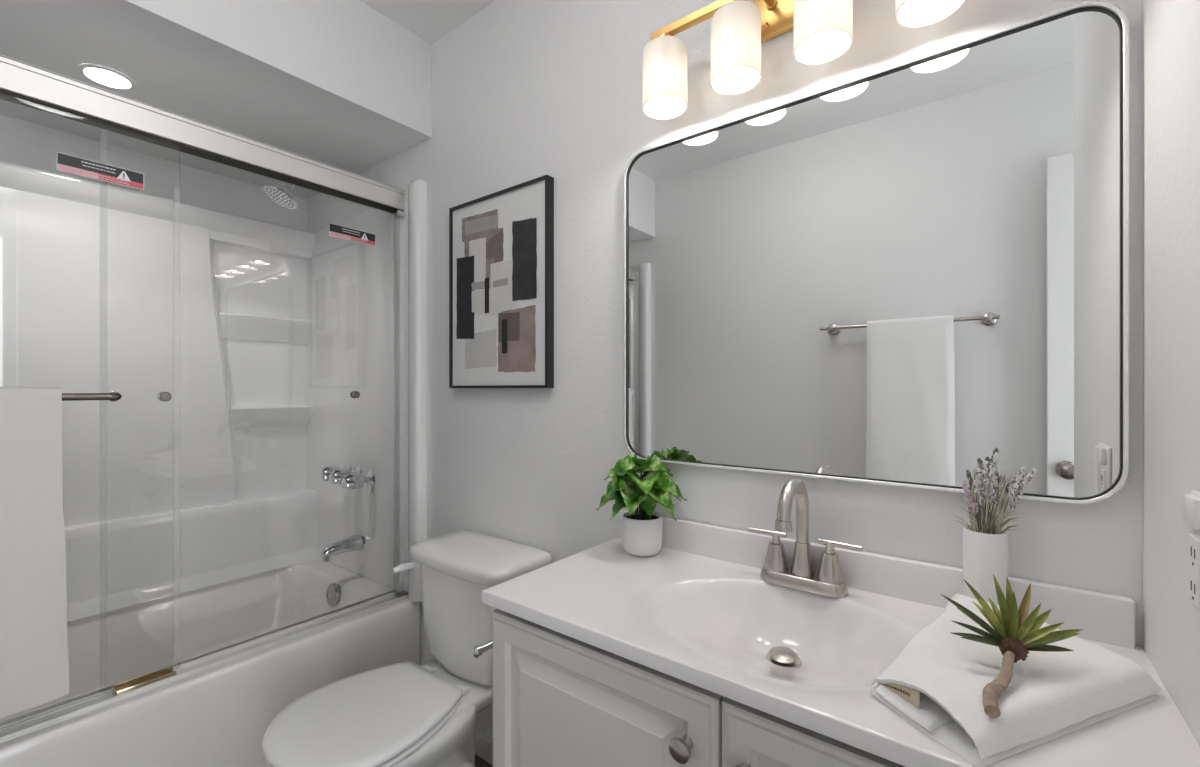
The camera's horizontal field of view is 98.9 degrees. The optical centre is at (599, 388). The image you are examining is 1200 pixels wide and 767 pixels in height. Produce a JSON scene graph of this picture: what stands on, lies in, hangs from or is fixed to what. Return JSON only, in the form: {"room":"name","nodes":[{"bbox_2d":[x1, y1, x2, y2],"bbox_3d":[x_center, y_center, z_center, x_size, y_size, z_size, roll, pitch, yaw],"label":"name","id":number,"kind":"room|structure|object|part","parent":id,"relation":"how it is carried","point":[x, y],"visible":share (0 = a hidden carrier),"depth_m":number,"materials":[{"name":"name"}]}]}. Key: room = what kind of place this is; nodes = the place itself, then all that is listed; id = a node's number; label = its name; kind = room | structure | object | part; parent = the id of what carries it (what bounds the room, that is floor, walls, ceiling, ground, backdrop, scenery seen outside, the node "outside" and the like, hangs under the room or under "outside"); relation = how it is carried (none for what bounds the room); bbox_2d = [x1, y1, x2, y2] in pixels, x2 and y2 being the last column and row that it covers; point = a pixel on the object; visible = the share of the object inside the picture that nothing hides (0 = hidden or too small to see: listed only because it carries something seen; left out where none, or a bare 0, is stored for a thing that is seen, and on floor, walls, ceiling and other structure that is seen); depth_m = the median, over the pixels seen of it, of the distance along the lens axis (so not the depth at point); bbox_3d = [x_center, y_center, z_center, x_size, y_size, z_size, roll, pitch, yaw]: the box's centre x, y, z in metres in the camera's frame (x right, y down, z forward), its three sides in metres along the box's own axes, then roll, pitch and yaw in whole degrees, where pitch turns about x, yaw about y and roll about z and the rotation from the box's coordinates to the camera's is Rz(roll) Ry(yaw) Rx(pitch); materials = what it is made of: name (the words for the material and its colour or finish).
{"room":"bathroom","nodes":[
{"label":"bathroom","id":0,"kind":"room"},
{"bbox_2d":[0,114,307,230],"bbox_3d":[-1.908,-0.020,1.866,0.100,2.440,1.558,0,0,37],"label":"wall","id":1,"kind":"structure","parent":0,"point":[24,143],"depth_m":2.00,"materials":[{"name":"white paint"}]},
{"bbox_2d":[0,0,431,198],"bbox_3d":[-1.474,-1.072,1.533,0.995,0.336,1.558,0,0,37],"label":"ceiling","id":2,"kind":"structure","parent":0,"point":[341,84],"depth_m":1.55,"materials":[{"name":"white paint"}]},
{"bbox_2d":[77,64,136,90],"bbox_3d":[-1.428,-0.901,1.491,0.124,0.006,0.124,0,0,37],"label":"recessed light","id":3,"kind":"object","parent":2,"relation":"in","point":[101,75],"visible":1,"depth_m":1.48,"materials":[{"name":"white paint"}]},
{"bbox_2d":[360,0,495,43],"bbox_3d":[-0.440,-1.280,0.741,3.800,0.080,1.758,0,0,37],"label":"ceiling","id":4,"kind":"structure","parent":0,"point":[430,20],"depth_m":1.70,"materials":[{"name":"white paint"}]},
{"bbox_2d":[475,754,492,766],"bbox_3d":[-0.083,1.240,0.468,4.700,0.080,1.758,0,0,37],"label":"floor","id":5,"kind":"structure","parent":0,"point":[479,762],"depth_m":1.65,"materials":[{"name":"brown wood"}]},
{"bbox_2d":[0,558,419,766],"bbox_3d":[-1.470,0.983,1.530,0.866,0.435,1.554,0,0,37],"label":"bathtub","id":6,"kind":"object","parent":5,"relation":"on","point":[218,716],"visible":0.73,"depth_m":1.64,"materials":[{"name":"white ceramic"}]},
{"bbox_2d":[0,160,426,621],"bbox_3d":[-1.480,0.006,1.538,0.950,1.517,1.557,0,0,37],"label":"shower surround","id":7,"kind":"object","parent":6,"relation":"on","point":[260,334],"visible":0.98,"depth_m":1.96,"materials":[{"name":"white plastic"}]},
{"bbox_2d":[218,312,311,344],"bbox_3d":[-1.455,-0.258,2.243,0.071,0.115,0.350,0,0,37],"label":"shelf","id":8,"kind":"object","parent":7,"relation":"attached to","point":[234,328],"depth_m":2.23,"materials":[{"name":"white plastic"}]},
{"bbox_2d":[231,405,311,428],"bbox_3d":[-1.442,0.125,2.260,0.071,0.100,0.307,0,0,37],"label":"shelf","id":9,"kind":"object","parent":7,"relation":"attached to","point":[242,416],"depth_m":2.25,"materials":[{"name":"white plastic"}]},
{"bbox_2d":[320,532,364,561],"bbox_3d":[-1.024,0.625,2.034,0.076,0.081,0.155,0,0,37],"label":"tub spout","id":10,"kind":"object","parent":7,"relation":"attached to","point":[355,542],"visible":1,"depth_m":2.02,"materials":[{"name":"silver metal"}]},
{"bbox_2d":[319,463,375,492],"bbox_3d":[-1.017,0.363,2.056,0.251,0.099,0.112,0,0,37],"label":"handle","id":11,"kind":"object","parent":7,"relation":"attached to","point":[344,476],"visible":1,"depth_m":2.02,"materials":[{"name":"silver metal"}]},
{"bbox_3d":[-1.090,0.347,2.112,0.066,0.066,0.112,0,0,37],"label":"handle","id":12,"kind":"part","parent":11,"relation":"part of","materials":[{"name":"silver metal"}]},
{"bbox_3d":[-1.023,0.350,2.061,0.066,0.066,0.112,0,0,37],"label":"handle","id":13,"kind":"part","parent":11,"relation":"part of","materials":[{"name":"silver metal"}]},
{"bbox_3d":[-0.943,0.369,2.000,0.066,0.088,0.112,0,0,37],"label":"handle","id":14,"kind":"part","parent":11,"relation":"part of","materials":[{"name":"silver metal"}]},
{"bbox_3d":[-1.010,0.006,2.131,0.925,1.517,0.044,0,0,37],"label":"panel","id":15,"kind":"part","parent":7,"relation":"part of","materials":[{"name":"white plastic"}]},
{"bbox_3d":[-1.057,0.815,2.032,0.086,0.086,0.023,0,0,37],"label":"overflow plate","id":16,"kind":"part","parent":6,"relation":"part of","materials":[{"name":"silver metal"}]},
{"bbox_2d":[261,530,551,766],"bbox_3d":[-0.488,0.830,1.332,0.415,0.740,0.655,0,0,37],"label":"toilet","id":17,"kind":"object","parent":5,"relation":"on","point":[406,713],"visible":0.94,"depth_m":1.32,"materials":[{"name":"white ceramic"}]},
{"bbox_3d":[-0.572,0.784,1.242,0.378,0.020,0.410,0,0,37],"label":"seat lid","id":18,"kind":"part","parent":17,"relation":"part of","materials":[{"name":"white plastic"}]},
{"bbox_3d":[-0.572,0.805,1.242,0.374,0.014,0.404,0,0,37],"label":"seat","id":19,"kind":"part","parent":17,"relation":"part of","materials":[{"name":"white plastic"}]},
{"bbox_3d":[-0.574,0.532,1.532,0.025,0.021,0.085,0,0,45],"label":"flush lever","id":20,"kind":"part","parent":17,"relation":"part of","materials":[{"name":"white plastic"}]},
{"bbox_3d":[-0.527,1.006,1.278,0.360,0.387,0.498,0,0,37],"label":"bowl","id":21,"kind":"part","parent":17,"relation":"part of","materials":[{"name":"white ceramic"}]},
{"bbox_3d":[-0.357,0.654,1.499,0.368,0.298,0.210,0,0,37],"label":"tank","id":22,"kind":"part","parent":17,"relation":"part of","materials":[{"name":"white ceramic"}]},
{"bbox_3d":[-0.361,0.483,1.494,0.410,0.046,0.242,0,0,37],"label":"tank lid","id":23,"kind":"part","parent":17,"relation":"part of","materials":[{"name":"white ceramic"}]},
{"bbox_2d":[493,609,904,766],"bbox_3d":[0.287,0.804,0.862,0.936,0.792,0.476,0,0,37],"label":"vanity cabinet","id":24,"kind":"object","parent":5,"relation":"on","point":[560,700],"visible":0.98,"depth_m":0.81,"materials":[{"name":"white paint"}]},
{"bbox_2d":[471,639,492,658],"bbox_3d":[-0.180,0.517,1.062,0.056,0.044,0.176,0,0,37],"label":"paper holder","id":25,"kind":"object","parent":24,"relation":"attached to","point":[477,650],"visible":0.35,"depth_m":1.01,"materials":[{"name":"silver metal"}]},
{"bbox_3d":[-0.021,0.756,0.848,0.464,0.658,0.020,0,0,37],"label":"door","id":26,"kind":"part","parent":24,"relation":"part of","materials":[{"name":"white paint"}]},
{"bbox_3d":[0.114,0.498,0.713,0.033,0.033,0.030,0,0,37],"label":"knob","id":27,"kind":"part","parent":24,"relation":"part of","materials":[{"name":"silver metal"}]},
{"bbox_3d":[0.183,0.498,0.660,0.033,0.033,0.030,0,0,37],"label":"knob","id":28,"kind":"part","parent":24,"relation":"part of","materials":[{"name":"silver metal"}]},
{"bbox_3d":[0.351,0.756,0.563,0.462,0.658,0.020,0,0,37],"label":"door","id":29,"kind":"part","parent":24,"relation":"part of","materials":[{"name":"white paint"}]},
{"bbox_2d":[482,509,1199,766],"bbox_3d":[0.291,0.401,0.872,0.950,0.175,0.460,0,0,37],"label":"countertop","id":30,"kind":"structure","parent":24,"relation":"on","point":[699,611],"depth_m":0.88,"materials":[{"name":"white stone"}]},
{"bbox_2d":[596,453,686,556],"bbox_3d":[0.101,0.268,1.198,0.189,0.232,0.202,0,0,37],"label":"potted plant","id":31,"kind":"object","parent":30,"relation":"on","point":[641,529],"visible":1,"depth_m":1.16,"materials":[{"name":"green plant"}]},
{"bbox_3d":[0.099,0.340,1.202,0.094,0.088,0.094,0,0,37],"label":"pot","id":32,"kind":"part","parent":31,"relation":"part of","materials":[{"name":"white ceramic"}]},
{"bbox_2d":[748,478,862,597],"bbox_3d":[0.381,0.275,0.999,0.172,0.216,0.171,0,0,-12],"label":"sink faucet","id":33,"kind":"object","parent":30,"relation":"on","point":[828,581],"visible":1,"depth_m":0.99,"materials":[{"name":"silver metal"}]},
{"bbox_3d":[0.342,0.324,1.046,0.080,0.076,0.047,0,0,37],"label":"handle","id":34,"kind":"part","parent":33,"relation":"part of","materials":[{"name":"silver metal"}]},
{"bbox_3d":[0.365,0.265,0.965,0.043,0.195,0.147,0,0,37],"label":"spout","id":35,"kind":"part","parent":33,"relation":"part of","materials":[{"name":"silver metal"}]},
{"bbox_3d":[0.396,0.373,1.005,0.163,0.022,0.059,0,0,37],"label":"plate","id":36,"kind":"part","parent":33,"relation":"part of","materials":[{"name":"silver metal"}]},
{"bbox_3d":[0.449,0.324,0.964,0.080,0.076,0.047,0,0,37],"label":"handle","id":37,"kind":"part","parent":33,"relation":"part of","materials":[{"name":"silver metal"}]},
{"bbox_2d":[963,525,1007,604],"bbox_3d":[0.625,0.306,0.834,0.059,0.155,0.059,0,0,37],"label":"vase","id":38,"kind":"object","parent":30,"relation":"on","point":[984,555],"visible":0.67,"depth_m":0.81,"materials":[{"name":"white ceramic"}]},
{"bbox_2d":[953,452,1036,533],"bbox_3d":[0.643,0.191,0.834,0.121,0.178,0.072,0,0,18],"label":"bunch","id":39,"kind":"object","parent":38,"relation":"in","point":[984,512],"visible":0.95,"depth_m":0.83,"materials":[{"name":"grey plant"}]},
{"bbox_2d":[869,593,1162,766],"bbox_3d":[0.499,0.351,0.688,0.345,0.064,0.233,0,0,-21],"label":"folded towel","id":40,"kind":"object","parent":30,"relation":"on","point":[936,683],"visible":0.86,"depth_m":0.60,"materials":[{"name":"white fabric"}]},
{"bbox_2d":[941,574,1083,717],"bbox_3d":[0.483,0.290,0.625,0.219,0.109,0.096,0,0,-29],"label":"succulent","id":41,"kind":"object","parent":40,"relation":"on","point":[1016,634],"visible":1,"depth_m":0.62,"materials":[{"name":"green plant"}]},
{"bbox_3d":[0.451,0.328,0.581,0.123,0.034,0.020,0,0,-44],"label":"stem","id":42,"kind":"part","parent":41,"relation":"part of","materials":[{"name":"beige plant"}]},
{"bbox_2d":[308,0,1142,739],"bbox_3d":[0.064,-0.020,1.399,3.800,2.440,0.100,0,0,37],"label":"wall","id":43,"kind":"structure","parent":0,"point":[523,91],"depth_m":1.40,"materials":[{"name":"white paint"}]},
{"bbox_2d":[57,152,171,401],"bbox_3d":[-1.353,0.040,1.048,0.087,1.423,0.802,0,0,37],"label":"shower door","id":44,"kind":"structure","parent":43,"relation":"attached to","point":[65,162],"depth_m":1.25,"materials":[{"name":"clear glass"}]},
{"bbox_2d":[0,387,68,717],"bbox_3d":[-1.362,0.342,0.974,0.060,0.692,0.494,0,0,37],"label":"bath towel","id":45,"kind":"object","parent":44,"relation":"hanging from","point":[34,661],"visible":1,"depth_m":1.11,"materials":[{"name":"white fabric"}]},
{"bbox_3d":[-1.151,0.021,1.358,0.030,0.025,0.025,0,0,37],"label":"finger pull","id":46,"kind":"part","parent":44,"relation":"part of","materials":[{"name":"silver metal"}]},
{"bbox_2d":[0,54,407,742],"bbox_3d":[-1.188,0.015,1.315,0.085,1.502,1.497,0,0,37],"label":"shower door frame","id":47,"kind":"object","parent":43,"relation":"attached to","point":[22,83],"visible":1,"depth_m":1.45,"materials":[{"name":"silver metal"}]},
{"bbox_3d":[-1.199,-0.697,1.323,0.058,0.078,1.496,0,0,37],"label":"header rail","id":48,"kind":"part","parent":47,"relation":"part of","materials":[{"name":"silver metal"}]},
{"bbox_2d":[263,182,297,209],"bbox_3d":[-1.121,-0.775,2.022,0.122,0.180,0.352,0,0,37],"label":"shower","id":49,"kind":"object","parent":43,"relation":"attached to","point":[283,195],"visible":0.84,"depth_m":1.91,"materials":[{"name":"silver metal"}]},
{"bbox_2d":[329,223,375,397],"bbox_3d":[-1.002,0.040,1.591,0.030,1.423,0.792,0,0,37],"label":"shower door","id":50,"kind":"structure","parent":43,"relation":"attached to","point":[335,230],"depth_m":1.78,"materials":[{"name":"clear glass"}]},
{"bbox_3d":[-0.852,0.021,1.787,0.030,0.025,0.025,0,0,37],"label":"finger pull","id":51,"kind":"part","parent":50,"relation":"part of","materials":[{"name":"silver metal"}]},
{"bbox_2d":[475,730,492,765],"bbox_3d":[-0.297,1.163,1.606,0.885,0.075,0.012,0,0,37],"label":"baseboard","id":52,"kind":"structure","parent":43,"relation":"attached to","point":[483,744],"depth_m":1.66,"materials":[{"name":"white paint"}]},
{"bbox_2d":[449,175,553,387],"bbox_3d":[-0.322,-0.306,1.613,0.452,0.608,0.029,0,0,37],"label":"framed print","id":53,"kind":"object","parent":43,"relation":"attached to","point":[501,243],"visible":1,"depth_m":1.58,"materials":[{"name":"black"}]},
{"bbox_2d":[643,0,964,119],"bbox_3d":[0.359,-0.753,1.021,0.605,0.243,0.142,0,0,37],"label":"vanity light","id":54,"kind":"object","parent":43,"relation":"attached to","point":[823,29],"visible":1,"depth_m":1.02,"materials":[{"name":"white glass"}]},
{"bbox_3d":[0.146,-0.700,1.158,0.100,0.136,0.100,0,0,37],"label":"lamp shade","id":55,"kind":"part","parent":54,"relation":"part of","materials":[{"name":"white glass"}]},
{"bbox_3d":[0.279,-0.700,1.056,0.100,0.136,0.100,0,0,37],"label":"lamp shade","id":56,"kind":"part","parent":54,"relation":"part of","materials":[{"name":"white glass"}]},
{"bbox_3d":[0.343,-0.810,1.060,0.022,0.026,0.074,0,0,37],"label":"arm","id":57,"kind":"part","parent":54,"relation":"part of","materials":[{"name":"gold metal"}]},
{"bbox_3d":[0.413,-0.700,0.953,0.100,0.136,0.100,0,0,37],"label":"lamp shade","id":58,"kind":"part","parent":54,"relation":"part of","materials":[{"name":"white glass"}]},
{"bbox_3d":[0.547,-0.700,0.851,0.100,0.136,0.100,0,0,37],"label":"lamp shade","id":59,"kind":"part","parent":54,"relation":"part of","materials":[{"name":"white glass"}]},
{"bbox_2d":[617,509,1134,648],"bbox_3d":[0.421,0.349,1.050,0.940,0.072,0.020,0,0,37],"label":"backsplash","id":60,"kind":"structure","parent":43,"relation":"attached to","point":[1108,618],"depth_m":0.93,"materials":[{"name":"white stone"}]},
{"bbox_2d":[624,1,1128,504],"bbox_3d":[0.427,-0.209,1.046,0.914,0.778,0.017,0,0,37],"label":"wall mirror","id":61,"kind":"object","parent":43,"relation":"attached to","point":[912,273],"visible":0.96,"depth_m":0.94,"materials":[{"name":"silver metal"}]},
{"bbox_2d":[1143,0,1199,745],"bbox_3d":[0.600,-0.020,0.395,0.120,2.440,0.843,0,0,37],"label":"wall","id":62,"kind":"structure","parent":0,"point":[1171,28],"depth_m":0.64,"materials":[{"name":"white paint"}]},
{"bbox_2d":[1183,490,1199,612],"bbox_3d":[0.607,0.172,0.514,0.014,0.125,0.117,0,0,37],"label":"wall outlet","id":63,"kind":"object","parent":62,"relation":"attached to","point":[1191,502],"visible":1,"depth_m":0.54,"materials":[{"name":"white plastic"}]},
{"bbox_2d":[1183,494,1199,529],"bbox_3d":[0.623,0.129,0.539,0.009,0.032,0.038,0,0,37],"label":"switch","id":64,"kind":"object","parent":63,"relation":"attached to","point":[1191,502],"depth_m":0.53,"materials":[{"name":"white plastic"}]},
{"bbox_2d":[1188,533,1199,608],"bbox_3d":[0.624,0.190,0.537,0.005,0.070,0.037,0,0,37],"label":"receptacle","id":65,"kind":"object","parent":63,"relation":"attached to","point":[1193,538],"depth_m":0.54,"materials":[{"name":"white plastic"}]},
{"bbox_3d":[0.610,0.172,0.512,0.006,0.125,0.117,0,0,37],"label":"plate","id":66,"kind":"part","parent":63,"relation":"part of","materials":[{"name":"white plastic"}]}
]}

